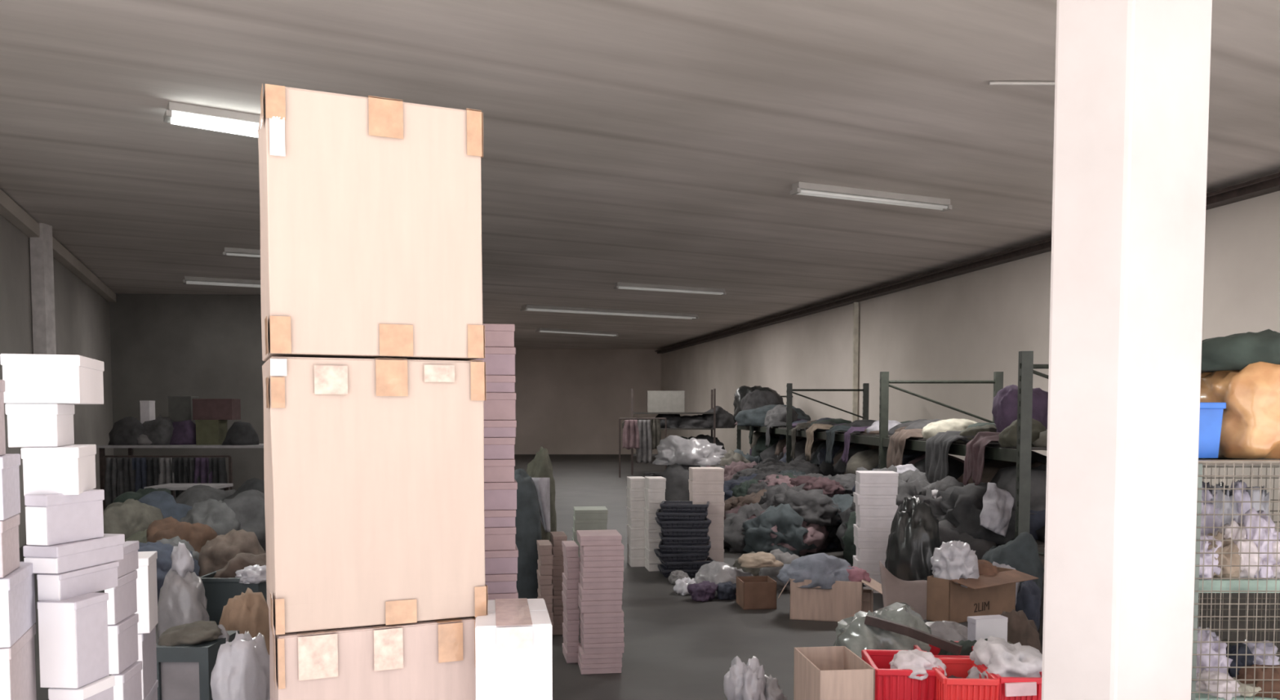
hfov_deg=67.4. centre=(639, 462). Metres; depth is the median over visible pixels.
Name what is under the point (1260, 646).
wrapped bundle
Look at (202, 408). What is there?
storage box
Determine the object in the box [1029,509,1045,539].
garment
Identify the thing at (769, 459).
garment
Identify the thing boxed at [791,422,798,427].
garment
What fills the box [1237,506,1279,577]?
wrapped bundle
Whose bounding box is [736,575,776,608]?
carton
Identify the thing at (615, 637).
shoe box
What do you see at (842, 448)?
garment
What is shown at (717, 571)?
plastic bag
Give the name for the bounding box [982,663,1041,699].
crate
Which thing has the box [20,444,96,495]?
shoe box
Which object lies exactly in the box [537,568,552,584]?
shoe box
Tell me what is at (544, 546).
shoe box
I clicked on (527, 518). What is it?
fabric
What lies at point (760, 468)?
garment
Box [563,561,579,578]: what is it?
shoe box
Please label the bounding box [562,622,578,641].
shoe box
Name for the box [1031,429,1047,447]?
garment
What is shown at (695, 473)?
shoe box
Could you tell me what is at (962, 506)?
garment
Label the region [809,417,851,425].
garment
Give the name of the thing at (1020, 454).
rack
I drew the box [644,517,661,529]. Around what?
shoe box
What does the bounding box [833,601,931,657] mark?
plastic bag
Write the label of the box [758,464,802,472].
garment
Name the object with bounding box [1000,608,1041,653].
garment
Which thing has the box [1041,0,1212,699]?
pillar
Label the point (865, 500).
shoe box
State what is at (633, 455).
metal shelving
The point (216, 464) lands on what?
garment
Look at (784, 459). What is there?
garment
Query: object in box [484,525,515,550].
shoe box
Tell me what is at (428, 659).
carton
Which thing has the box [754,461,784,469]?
garment
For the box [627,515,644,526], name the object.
shoe box
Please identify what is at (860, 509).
shoe box
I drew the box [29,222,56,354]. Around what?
pillar
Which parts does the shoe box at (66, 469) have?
lid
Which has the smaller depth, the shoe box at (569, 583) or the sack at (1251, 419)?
the sack at (1251, 419)
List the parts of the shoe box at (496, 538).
lid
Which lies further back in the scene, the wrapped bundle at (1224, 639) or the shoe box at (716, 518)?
the shoe box at (716, 518)
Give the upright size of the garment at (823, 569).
0.251 m
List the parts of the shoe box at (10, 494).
lid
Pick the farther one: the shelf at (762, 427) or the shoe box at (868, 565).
the shelf at (762, 427)
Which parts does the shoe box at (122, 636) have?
panel, lid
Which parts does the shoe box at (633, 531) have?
lid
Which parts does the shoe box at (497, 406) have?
lid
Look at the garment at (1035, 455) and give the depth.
9.27 m
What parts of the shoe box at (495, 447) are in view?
lid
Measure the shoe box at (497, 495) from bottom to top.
0.107 m
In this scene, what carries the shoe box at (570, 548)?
on the shoe box at (571, 562)
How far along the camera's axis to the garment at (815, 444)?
16.68 m
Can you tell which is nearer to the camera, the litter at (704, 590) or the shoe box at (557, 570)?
the shoe box at (557, 570)
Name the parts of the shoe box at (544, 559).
lid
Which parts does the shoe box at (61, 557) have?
panel, lid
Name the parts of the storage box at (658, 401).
lid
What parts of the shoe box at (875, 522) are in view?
lid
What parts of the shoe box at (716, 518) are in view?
lid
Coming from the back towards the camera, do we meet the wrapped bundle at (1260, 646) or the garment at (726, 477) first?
the garment at (726, 477)
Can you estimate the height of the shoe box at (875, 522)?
0.101 m
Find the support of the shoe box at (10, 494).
on the shoe box at (9, 526)
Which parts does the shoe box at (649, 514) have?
lid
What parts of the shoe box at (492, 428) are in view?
lid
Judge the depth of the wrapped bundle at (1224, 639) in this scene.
4.08 m
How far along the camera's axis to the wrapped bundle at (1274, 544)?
3.80 m
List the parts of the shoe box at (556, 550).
lid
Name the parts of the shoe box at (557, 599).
lid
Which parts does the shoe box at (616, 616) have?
lid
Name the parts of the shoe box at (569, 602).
lid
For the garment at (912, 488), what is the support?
on the garment
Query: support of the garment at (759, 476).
on the garment
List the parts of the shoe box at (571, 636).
lid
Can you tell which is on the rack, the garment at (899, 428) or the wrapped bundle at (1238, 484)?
the garment at (899, 428)
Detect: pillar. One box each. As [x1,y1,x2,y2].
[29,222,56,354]
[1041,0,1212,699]
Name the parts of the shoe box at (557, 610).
lid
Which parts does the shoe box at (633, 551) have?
lid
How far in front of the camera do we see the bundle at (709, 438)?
24.76 m
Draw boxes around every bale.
[662,462,700,500]
[923,613,1000,626]
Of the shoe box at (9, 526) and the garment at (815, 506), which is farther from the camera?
the garment at (815, 506)
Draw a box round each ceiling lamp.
[163,101,260,137]
[182,275,260,287]
[222,247,260,257]
[520,304,698,319]
[535,327,618,336]
[613,281,726,295]
[790,181,951,211]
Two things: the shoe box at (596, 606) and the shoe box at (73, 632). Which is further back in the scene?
the shoe box at (596, 606)
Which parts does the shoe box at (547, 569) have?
lid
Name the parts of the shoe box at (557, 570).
lid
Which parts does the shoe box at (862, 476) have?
lid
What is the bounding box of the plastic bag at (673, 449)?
[652,435,727,465]
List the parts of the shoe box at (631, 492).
lid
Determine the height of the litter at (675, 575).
0.125 m
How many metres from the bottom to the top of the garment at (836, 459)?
0.466 m
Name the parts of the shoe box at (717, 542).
lid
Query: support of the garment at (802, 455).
on the rack
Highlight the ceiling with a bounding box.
[0,0,1279,348]
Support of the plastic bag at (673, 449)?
on the bale at (677, 475)
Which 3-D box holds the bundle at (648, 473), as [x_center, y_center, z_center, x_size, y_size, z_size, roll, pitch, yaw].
[0.878,0.270,24.243,1.600,0.129,0.795,0,3,0]
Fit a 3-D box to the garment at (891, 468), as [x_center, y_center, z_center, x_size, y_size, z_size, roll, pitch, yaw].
[2.634,0.283,10.440,0.675,0.551,0.789,-1,3,-11]
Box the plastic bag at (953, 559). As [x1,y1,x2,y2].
[930,539,979,587]
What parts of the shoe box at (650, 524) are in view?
lid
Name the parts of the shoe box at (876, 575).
lid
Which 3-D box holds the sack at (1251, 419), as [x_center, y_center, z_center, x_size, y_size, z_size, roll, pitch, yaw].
[2.606,-0.228,4.051,0.522,0.404,0.529,0,3,0]
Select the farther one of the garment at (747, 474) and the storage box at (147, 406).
the storage box at (147, 406)
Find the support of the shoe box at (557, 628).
on the floor
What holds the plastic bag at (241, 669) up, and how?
on the floor
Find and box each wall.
[0,213,113,546]
[514,348,661,453]
[661,172,1279,531]
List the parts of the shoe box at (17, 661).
panel, lid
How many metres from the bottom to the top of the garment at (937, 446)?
0.618 m
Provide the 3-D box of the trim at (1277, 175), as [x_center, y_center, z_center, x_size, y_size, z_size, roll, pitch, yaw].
[4.081,-3.325,19.500,0.044,0.044,34.319,-1,3,-12]
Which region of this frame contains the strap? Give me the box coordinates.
[864,613,962,654]
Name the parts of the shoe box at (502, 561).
lid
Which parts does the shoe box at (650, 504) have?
lid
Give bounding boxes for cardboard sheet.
[879,560,927,619]
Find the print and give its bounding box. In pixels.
[973,600,989,612]
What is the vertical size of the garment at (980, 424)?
0.184 m
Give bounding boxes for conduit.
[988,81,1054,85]
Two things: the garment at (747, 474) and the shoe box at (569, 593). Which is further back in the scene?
the garment at (747, 474)
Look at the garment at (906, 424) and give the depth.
11.89 m
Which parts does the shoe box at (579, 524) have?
lid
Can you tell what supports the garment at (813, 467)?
on the garment
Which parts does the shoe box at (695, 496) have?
lid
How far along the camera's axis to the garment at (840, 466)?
13.50 m
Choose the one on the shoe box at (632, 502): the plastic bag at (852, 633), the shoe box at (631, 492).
the shoe box at (631, 492)
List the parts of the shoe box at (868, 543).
lid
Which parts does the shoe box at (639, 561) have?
lid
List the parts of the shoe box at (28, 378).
lid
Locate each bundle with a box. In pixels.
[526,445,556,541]
[622,418,648,427]
[644,471,663,476]
[655,413,682,427]
[678,414,711,427]
[688,434,724,448]
[702,405,735,427]
[733,385,780,422]
[734,404,811,426]
[740,389,784,410]
[764,404,798,426]
[888,648,946,679]
[946,674,961,677]
[1195,626,1232,682]
[1195,669,1240,699]
[1199,533,1222,579]
[1200,480,1224,534]
[1204,480,1239,524]
[1207,530,1241,577]
[1213,520,1262,577]
[1221,638,1242,648]
[1226,642,1253,677]
[1230,479,1250,520]
[1231,676,1262,696]
[1236,663,1279,698]
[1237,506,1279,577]
[1242,639,1279,664]
[1245,484,1271,517]
[1262,541,1279,577]
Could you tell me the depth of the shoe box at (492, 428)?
3.74 m
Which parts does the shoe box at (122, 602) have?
panel, lid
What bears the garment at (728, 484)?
on the garment
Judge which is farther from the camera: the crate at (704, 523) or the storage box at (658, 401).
the storage box at (658, 401)
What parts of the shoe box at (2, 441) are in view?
lid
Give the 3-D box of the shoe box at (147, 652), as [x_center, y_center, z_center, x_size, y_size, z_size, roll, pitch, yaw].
[-1.767,0.692,3.412,0.054,0.230,0.274,-1,3,-18]
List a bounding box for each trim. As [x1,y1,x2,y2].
[0,188,115,302]
[654,172,1279,351]
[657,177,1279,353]
[852,302,858,435]
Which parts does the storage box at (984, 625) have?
lid, panel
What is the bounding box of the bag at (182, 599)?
[157,541,209,640]
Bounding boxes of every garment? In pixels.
[102,497,163,538]
[103,487,171,510]
[104,457,123,507]
[107,416,146,444]
[115,457,135,496]
[124,520,179,542]
[131,457,146,491]
[137,433,152,444]
[137,490,192,520]
[137,541,199,604]
[142,414,174,444]
[146,457,160,486]
[146,515,217,552]
[155,535,199,560]
[157,620,222,645]
[158,457,175,499]
[169,419,195,444]
[171,457,189,497]
[175,484,235,506]
[179,497,240,534]
[182,457,200,491]
[193,457,213,483]
[198,528,265,576]
[207,457,227,489]
[213,552,266,577]
[221,421,258,444]
[222,477,264,500]
[222,488,266,552]
[622,419,639,448]
[635,419,652,463]
[648,418,661,448]
[711,448,751,466]
[715,463,730,468]
[723,473,764,500]
[723,502,775,552]
[724,460,756,476]
[724,474,733,480]
[724,495,740,515]
[724,502,754,519]
[728,488,766,508]
[730,467,757,479]
[731,478,759,497]
[732,551,761,575]
[733,448,762,463]
[737,551,783,567]
[738,471,761,476]
[742,502,817,555]
[743,480,773,496]
[746,510,764,519]
[748,431,779,448]
[749,426,754,444]
[751,444,760,456]
[751,457,782,467]
[752,471,779,479]
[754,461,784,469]
[754,466,769,471]
[755,435,778,452]
[757,473,795,488]
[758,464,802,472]
[758,482,799,509]
[759,548,799,591]
[760,441,778,460]
[764,421,786,447]
[769,520,833,555]
[772,488,841,525]
[774,435,804,455]
[775,472,796,478]
[776,434,786,444]
[776,552,866,588]
[777,451,783,459]
[777,466,813,474]
[777,468,805,475]
[778,451,792,462]
[782,436,824,454]
[784,458,822,474]
[789,475,816,486]
[790,483,805,489]
[791,419,808,423]
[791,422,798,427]
[791,422,810,459]
[791,452,808,461]
[794,437,818,457]
[797,472,823,477]
[801,475,845,497]
[804,423,832,459]
[804,440,826,461]
[808,421,836,430]
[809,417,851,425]
[810,440,843,464]
[817,417,834,420]
[817,442,843,464]
[818,460,840,475]
[825,424,851,463]
[826,493,853,524]
[829,472,856,479]
[831,478,854,496]
[832,442,879,466]
[833,441,854,463]
[833,443,870,472]
[835,497,853,549]
[840,426,869,464]
[841,511,856,563]
[845,419,875,426]
[845,448,879,474]
[845,565,871,581]
[848,464,897,513]
[851,421,874,426]
[859,428,879,434]
[866,419,902,433]
[876,448,924,468]
[886,428,923,467]
[888,423,898,434]
[893,426,906,431]
[894,463,919,472]
[896,418,926,428]
[896,479,936,506]
[897,469,927,486]
[902,451,925,464]
[902,475,964,518]
[903,418,941,429]
[907,453,964,464]
[913,456,964,479]
[921,417,977,438]
[924,430,968,483]
[929,481,1015,546]
[931,484,964,497]
[937,637,987,654]
[954,435,999,443]
[955,424,996,442]
[956,459,1016,483]
[962,431,1000,484]
[962,449,1046,474]
[966,635,1042,678]
[967,422,995,427]
[977,559,999,575]
[979,481,1013,536]
[981,531,1044,598]
[990,463,1046,513]
[991,384,1048,431]
[992,560,1019,604]
[998,417,1045,446]
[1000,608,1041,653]
[1015,579,1041,631]
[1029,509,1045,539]
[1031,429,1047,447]
[1031,460,1046,467]
[1035,524,1044,542]
[1200,328,1279,372]
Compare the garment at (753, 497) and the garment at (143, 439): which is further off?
the garment at (143, 439)
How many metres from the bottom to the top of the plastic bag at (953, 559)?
0.301 m
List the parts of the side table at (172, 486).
leg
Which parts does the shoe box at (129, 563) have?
lid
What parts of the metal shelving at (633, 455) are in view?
shelf, shelf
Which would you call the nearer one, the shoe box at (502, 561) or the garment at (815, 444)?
the shoe box at (502, 561)
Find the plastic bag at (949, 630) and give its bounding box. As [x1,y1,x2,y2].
[924,619,968,640]
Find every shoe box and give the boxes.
[0,353,104,404]
[0,379,5,455]
[0,453,20,519]
[0,513,20,577]
[0,560,35,647]
[0,623,36,699]
[4,403,75,447]
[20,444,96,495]
[22,533,124,573]
[24,488,104,545]
[36,560,119,599]
[36,591,109,688]
[48,675,115,699]
[104,569,137,624]
[107,613,138,673]
[111,660,142,699]
[115,540,138,577]
[134,551,158,633]
[137,625,156,699]
[142,679,158,699]
[473,346,515,375]
[482,323,515,346]
[484,392,515,419]
[484,419,516,436]
[484,436,515,458]
[484,458,515,481]
[484,478,517,509]
[484,509,515,527]
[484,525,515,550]
[484,543,518,573]
[484,573,516,593]
[485,374,515,392]
[488,589,518,599]
[536,539,551,555]
[537,551,553,564]
[537,559,552,574]
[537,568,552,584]
[537,580,552,595]
[537,587,552,603]
[537,596,552,612]
[548,612,553,622]
[550,530,567,546]
[550,541,563,555]
[551,564,564,576]
[551,575,563,586]
[552,555,564,564]
[552,586,562,595]
[552,593,563,605]
[552,605,563,614]
[552,614,563,624]
[552,624,563,634]
[561,540,578,556]
[561,590,577,608]
[562,572,578,588]
[562,582,578,597]
[562,611,579,631]
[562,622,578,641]
[562,632,579,652]
[562,642,577,662]
[563,552,579,567]
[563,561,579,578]
[563,603,579,619]
[572,526,577,541]
[572,536,580,551]
[573,506,608,519]
[573,515,607,530]
[576,528,622,545]
[577,581,622,600]
[577,592,622,613]
[577,642,622,663]
[577,653,622,673]
[578,570,623,589]
[579,549,624,567]
[579,560,623,577]
[579,608,623,623]
[579,613,624,633]
[579,622,624,643]
[580,542,624,555]
[580,634,624,653]
[626,475,644,488]
[626,486,644,497]
[626,495,645,508]
[626,506,644,518]
[626,524,644,537]
[626,533,644,546]
[626,542,644,557]
[626,553,644,566]
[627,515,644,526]
[644,475,666,488]
[644,486,665,500]
[644,497,665,510]
[644,507,657,519]
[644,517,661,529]
[644,526,662,538]
[644,536,661,550]
[644,546,660,560]
[644,556,662,570]
[688,466,724,480]
[688,479,724,491]
[688,489,724,502]
[692,502,724,513]
[693,548,724,560]
[706,513,724,524]
[706,524,724,537]
[706,536,724,548]
[853,491,896,505]
[853,523,890,537]
[853,533,888,548]
[853,555,885,571]
[854,480,897,494]
[855,470,898,483]
[855,503,897,516]
[855,512,893,528]
[855,545,886,559]
[862,582,881,592]
[866,571,881,582]
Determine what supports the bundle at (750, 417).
on the rack
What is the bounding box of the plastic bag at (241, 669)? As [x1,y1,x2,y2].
[210,631,270,699]
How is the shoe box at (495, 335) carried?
on the shoe box at (499, 360)
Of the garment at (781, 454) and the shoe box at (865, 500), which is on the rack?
the garment at (781, 454)
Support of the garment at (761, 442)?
on the garment at (770, 451)
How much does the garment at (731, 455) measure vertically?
0.931 m
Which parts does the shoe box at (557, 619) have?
lid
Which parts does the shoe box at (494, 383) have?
lid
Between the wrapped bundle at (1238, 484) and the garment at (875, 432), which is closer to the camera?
the wrapped bundle at (1238, 484)
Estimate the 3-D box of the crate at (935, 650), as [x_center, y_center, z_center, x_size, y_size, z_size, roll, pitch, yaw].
[1.573,1.146,4.927,0.317,0.396,0.322,0,3,4]
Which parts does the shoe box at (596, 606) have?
lid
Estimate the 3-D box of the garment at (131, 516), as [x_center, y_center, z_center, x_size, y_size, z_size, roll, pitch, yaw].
[-5.178,0.725,9.795,0.601,0.726,0.772,-1,3,-15]
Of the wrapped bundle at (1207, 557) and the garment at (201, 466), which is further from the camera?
the garment at (201, 466)
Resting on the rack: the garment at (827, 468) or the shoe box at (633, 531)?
the garment at (827, 468)
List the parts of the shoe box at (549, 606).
lid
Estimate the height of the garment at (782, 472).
0.312 m
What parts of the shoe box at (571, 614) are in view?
lid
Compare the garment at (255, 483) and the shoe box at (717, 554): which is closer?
the shoe box at (717, 554)
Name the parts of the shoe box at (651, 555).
lid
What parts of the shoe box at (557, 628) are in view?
lid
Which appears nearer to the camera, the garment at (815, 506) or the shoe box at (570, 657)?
the shoe box at (570, 657)
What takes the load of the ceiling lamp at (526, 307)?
attached to the ceiling
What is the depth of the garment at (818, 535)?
10.79 m
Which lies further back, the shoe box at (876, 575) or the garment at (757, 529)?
the garment at (757, 529)
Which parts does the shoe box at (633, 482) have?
lid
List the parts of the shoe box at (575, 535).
lid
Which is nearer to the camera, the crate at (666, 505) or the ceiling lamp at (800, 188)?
the crate at (666, 505)
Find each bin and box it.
[155,630,239,699]
[200,568,266,624]
[1198,402,1226,457]
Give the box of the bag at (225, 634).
[217,623,229,642]
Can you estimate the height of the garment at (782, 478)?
0.241 m
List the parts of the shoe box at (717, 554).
lid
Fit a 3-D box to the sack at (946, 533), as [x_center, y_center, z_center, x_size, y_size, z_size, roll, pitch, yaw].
[2.659,0.826,8.224,0.756,0.689,0.812,0,3,6]
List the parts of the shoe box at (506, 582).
lid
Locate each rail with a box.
[103,454,232,507]
[618,417,666,477]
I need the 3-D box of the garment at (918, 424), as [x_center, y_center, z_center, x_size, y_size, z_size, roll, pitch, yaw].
[3.499,-0.403,11.139,0.825,0.207,0.807,0,3,-2]
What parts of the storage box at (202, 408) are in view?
lid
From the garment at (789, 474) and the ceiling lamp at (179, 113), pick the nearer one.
the ceiling lamp at (179, 113)
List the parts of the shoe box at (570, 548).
lid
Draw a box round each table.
[96,443,263,511]
[143,483,233,497]
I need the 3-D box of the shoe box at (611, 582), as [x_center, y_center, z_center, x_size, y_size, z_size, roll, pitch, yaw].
[-0.246,0.728,6.012,0.252,0.070,0.300,0,3,-8]
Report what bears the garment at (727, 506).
on the floor
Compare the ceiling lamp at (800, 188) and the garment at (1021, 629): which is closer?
the garment at (1021, 629)
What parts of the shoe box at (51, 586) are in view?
panel, lid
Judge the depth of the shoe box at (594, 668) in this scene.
5.89 m
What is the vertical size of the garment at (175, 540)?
0.554 m
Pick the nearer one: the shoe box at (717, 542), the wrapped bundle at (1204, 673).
the wrapped bundle at (1204, 673)
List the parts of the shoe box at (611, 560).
lid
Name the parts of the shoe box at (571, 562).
lid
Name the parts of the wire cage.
post, shelf, rail, shelf, shelf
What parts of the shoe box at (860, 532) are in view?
lid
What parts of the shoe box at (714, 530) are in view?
lid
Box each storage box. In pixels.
[139,400,155,423]
[168,395,199,423]
[191,398,240,419]
[195,419,227,444]
[647,390,684,412]
[967,613,1008,641]
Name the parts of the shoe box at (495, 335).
lid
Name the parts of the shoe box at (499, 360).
lid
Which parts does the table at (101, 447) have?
leg, leg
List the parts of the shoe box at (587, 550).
lid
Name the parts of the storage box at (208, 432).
lid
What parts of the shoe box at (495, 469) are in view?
lid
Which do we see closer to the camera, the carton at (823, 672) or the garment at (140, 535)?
the carton at (823, 672)
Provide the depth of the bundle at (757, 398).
21.27 m
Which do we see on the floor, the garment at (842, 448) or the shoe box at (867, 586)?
the shoe box at (867, 586)
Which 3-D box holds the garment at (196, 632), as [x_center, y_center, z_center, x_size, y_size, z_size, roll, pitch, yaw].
[-2.174,0.814,4.665,0.284,0.088,0.294,0,3,0]
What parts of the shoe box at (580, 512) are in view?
lid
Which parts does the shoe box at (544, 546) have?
lid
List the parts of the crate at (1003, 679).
label strip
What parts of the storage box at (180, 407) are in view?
lid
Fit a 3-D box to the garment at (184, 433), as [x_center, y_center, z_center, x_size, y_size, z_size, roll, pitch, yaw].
[-7.623,-0.513,16.046,0.603,0.417,0.526,0,3,0]
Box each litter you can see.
[667,569,690,584]
[673,576,696,595]
[687,580,718,601]
[716,580,736,599]
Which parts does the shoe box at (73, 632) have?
panel, lid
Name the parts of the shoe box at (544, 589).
lid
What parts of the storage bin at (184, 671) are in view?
panel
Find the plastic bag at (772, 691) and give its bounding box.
[764,674,786,699]
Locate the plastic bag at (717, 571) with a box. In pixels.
[693,560,752,596]
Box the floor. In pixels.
[19,453,1279,699]
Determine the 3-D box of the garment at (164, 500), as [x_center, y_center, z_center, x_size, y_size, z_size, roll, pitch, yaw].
[-5.049,0.685,10.152,1.065,0.769,0.826,-1,3,-23]
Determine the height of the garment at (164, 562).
0.548 m
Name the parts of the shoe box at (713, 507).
lid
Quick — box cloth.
[532,477,550,532]
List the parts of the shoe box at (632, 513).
lid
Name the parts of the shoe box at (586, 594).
lid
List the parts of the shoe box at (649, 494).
lid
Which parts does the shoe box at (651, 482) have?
lid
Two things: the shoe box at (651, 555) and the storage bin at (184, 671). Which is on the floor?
the storage bin at (184, 671)
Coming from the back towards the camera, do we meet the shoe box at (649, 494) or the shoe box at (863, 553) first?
the shoe box at (649, 494)
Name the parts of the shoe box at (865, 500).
lid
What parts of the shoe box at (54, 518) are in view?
panel, lid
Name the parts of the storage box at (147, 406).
lid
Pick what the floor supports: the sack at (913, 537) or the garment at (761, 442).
the sack at (913, 537)
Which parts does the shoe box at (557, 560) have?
lid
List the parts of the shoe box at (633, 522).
lid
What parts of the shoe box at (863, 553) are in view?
lid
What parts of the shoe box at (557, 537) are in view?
lid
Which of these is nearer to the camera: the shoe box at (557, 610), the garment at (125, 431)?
the shoe box at (557, 610)
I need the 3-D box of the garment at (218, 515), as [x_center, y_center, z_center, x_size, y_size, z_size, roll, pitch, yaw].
[-4.290,0.723,9.687,0.674,0.743,0.618,3,4,45]
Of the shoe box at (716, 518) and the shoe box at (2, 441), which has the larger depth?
the shoe box at (716, 518)
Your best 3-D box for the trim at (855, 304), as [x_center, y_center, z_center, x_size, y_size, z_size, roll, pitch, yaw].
[4.329,-1.314,19.343,0.090,3.800,0.090,0,3,0]
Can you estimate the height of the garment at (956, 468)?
0.380 m
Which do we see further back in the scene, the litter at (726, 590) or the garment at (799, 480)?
the garment at (799, 480)
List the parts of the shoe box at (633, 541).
lid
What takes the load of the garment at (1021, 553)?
on the floor
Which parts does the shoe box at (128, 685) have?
panel, lid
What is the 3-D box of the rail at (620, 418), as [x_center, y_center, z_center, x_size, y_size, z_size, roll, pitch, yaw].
[0.071,-0.371,23.613,1.172,1.469,0.040,0,3,0]
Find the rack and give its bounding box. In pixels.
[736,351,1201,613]
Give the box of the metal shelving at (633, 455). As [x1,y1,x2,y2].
[631,388,715,475]
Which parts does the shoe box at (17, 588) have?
panel, lid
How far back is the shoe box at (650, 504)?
9.66 m
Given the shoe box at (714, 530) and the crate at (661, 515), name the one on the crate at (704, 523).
the crate at (661, 515)
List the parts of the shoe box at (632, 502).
lid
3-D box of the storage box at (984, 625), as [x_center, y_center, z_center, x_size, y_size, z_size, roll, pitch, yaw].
[1.912,0.931,5.287,0.203,0.169,0.081,-1,3,-14]
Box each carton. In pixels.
[257,83,484,360]
[262,356,488,634]
[268,609,475,699]
[475,597,552,699]
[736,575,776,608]
[777,577,882,621]
[793,645,875,699]
[862,588,873,612]
[926,566,1039,622]
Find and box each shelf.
[760,426,786,428]
[791,427,892,436]
[887,435,1047,449]
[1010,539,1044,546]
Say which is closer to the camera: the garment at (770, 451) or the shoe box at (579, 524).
the shoe box at (579, 524)
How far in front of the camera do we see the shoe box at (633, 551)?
9.97 m
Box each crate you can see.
[653,548,709,560]
[655,508,707,519]
[655,516,711,528]
[657,564,698,577]
[658,532,710,544]
[658,539,711,552]
[658,556,715,568]
[659,500,709,511]
[661,527,708,536]
[861,648,944,699]
[913,640,973,657]
[932,657,999,699]
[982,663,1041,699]
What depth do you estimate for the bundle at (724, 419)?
24.58 m
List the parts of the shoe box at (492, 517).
lid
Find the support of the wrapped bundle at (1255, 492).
on the wire cage
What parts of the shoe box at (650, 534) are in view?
lid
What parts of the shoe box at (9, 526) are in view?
lid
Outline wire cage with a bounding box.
[1191,457,1279,699]
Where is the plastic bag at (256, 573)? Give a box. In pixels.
[235,564,266,583]
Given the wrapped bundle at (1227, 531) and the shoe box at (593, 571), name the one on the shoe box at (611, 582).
the shoe box at (593, 571)
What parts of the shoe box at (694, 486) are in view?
lid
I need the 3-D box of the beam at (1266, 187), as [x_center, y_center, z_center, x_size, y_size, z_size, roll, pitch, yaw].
[4.237,-3.287,19.534,0.200,0.090,34.319,-1,3,-12]
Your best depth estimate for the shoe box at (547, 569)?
6.63 m
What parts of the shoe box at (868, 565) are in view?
lid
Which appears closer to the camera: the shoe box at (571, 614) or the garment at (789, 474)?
the shoe box at (571, 614)
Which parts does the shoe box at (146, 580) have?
lid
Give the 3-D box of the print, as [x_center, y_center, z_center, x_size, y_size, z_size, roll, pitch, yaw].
[2.259,0.950,6.349,0.163,0.059,0.001,-2,4,-35]
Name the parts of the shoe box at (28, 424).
lid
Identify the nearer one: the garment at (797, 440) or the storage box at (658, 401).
the garment at (797, 440)
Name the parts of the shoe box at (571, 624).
lid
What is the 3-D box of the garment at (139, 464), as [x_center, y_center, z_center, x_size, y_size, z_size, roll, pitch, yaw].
[-7.587,0.443,14.616,0.302,1.044,0.154,0,3,0]
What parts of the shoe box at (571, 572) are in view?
lid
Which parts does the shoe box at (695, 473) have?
lid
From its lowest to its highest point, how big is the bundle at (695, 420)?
0.345 m
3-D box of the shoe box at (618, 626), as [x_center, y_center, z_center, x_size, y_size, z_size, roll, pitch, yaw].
[-0.243,1.005,6.027,0.251,0.059,0.300,0,3,-8]
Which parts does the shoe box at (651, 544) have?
lid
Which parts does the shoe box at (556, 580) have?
lid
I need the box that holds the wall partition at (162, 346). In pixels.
[109,293,266,489]
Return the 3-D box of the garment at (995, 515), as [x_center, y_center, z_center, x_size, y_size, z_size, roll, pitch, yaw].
[2.946,0.382,7.931,0.223,0.427,0.412,2,4,31]
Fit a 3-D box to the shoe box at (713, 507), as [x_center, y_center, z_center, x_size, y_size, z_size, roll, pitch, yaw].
[0.677,0.446,9.733,0.319,0.108,0.300,0,3,-4]
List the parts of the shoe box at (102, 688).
panel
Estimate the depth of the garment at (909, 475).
9.67 m
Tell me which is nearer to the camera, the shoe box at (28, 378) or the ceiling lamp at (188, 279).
the shoe box at (28, 378)
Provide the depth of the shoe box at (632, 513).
9.95 m
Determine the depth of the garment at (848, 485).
11.71 m
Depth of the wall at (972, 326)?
16.05 m
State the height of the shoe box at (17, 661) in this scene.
0.204 m
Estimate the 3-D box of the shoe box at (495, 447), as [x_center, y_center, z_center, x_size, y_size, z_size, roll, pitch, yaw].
[-0.646,-0.061,3.826,0.286,0.084,0.200,-1,3,-10]
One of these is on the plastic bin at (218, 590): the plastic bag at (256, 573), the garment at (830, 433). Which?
the plastic bag at (256, 573)
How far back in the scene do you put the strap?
4.92 m
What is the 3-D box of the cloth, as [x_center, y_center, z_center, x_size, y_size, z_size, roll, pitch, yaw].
[-0.771,0.321,7.271,0.177,0.426,0.109,0,3,0]
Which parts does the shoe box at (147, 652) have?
panel, lid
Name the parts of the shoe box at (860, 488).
lid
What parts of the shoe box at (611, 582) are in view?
lid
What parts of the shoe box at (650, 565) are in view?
lid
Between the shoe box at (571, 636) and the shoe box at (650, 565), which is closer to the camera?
the shoe box at (571, 636)
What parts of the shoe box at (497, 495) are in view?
lid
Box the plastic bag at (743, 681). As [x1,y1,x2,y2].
[723,655,765,699]
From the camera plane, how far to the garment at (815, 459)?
15.64 m
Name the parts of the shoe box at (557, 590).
lid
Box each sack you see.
[218,586,269,653]
[884,495,941,580]
[938,519,996,559]
[1200,361,1279,458]
[1200,372,1212,378]
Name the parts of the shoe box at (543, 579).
lid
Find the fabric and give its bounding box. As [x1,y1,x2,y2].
[514,468,541,598]
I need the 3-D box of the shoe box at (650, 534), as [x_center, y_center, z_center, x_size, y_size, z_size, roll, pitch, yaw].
[0.148,0.715,9.822,0.176,0.095,0.300,0,3,-8]
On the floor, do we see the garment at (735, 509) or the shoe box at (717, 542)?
the garment at (735, 509)
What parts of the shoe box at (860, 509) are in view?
lid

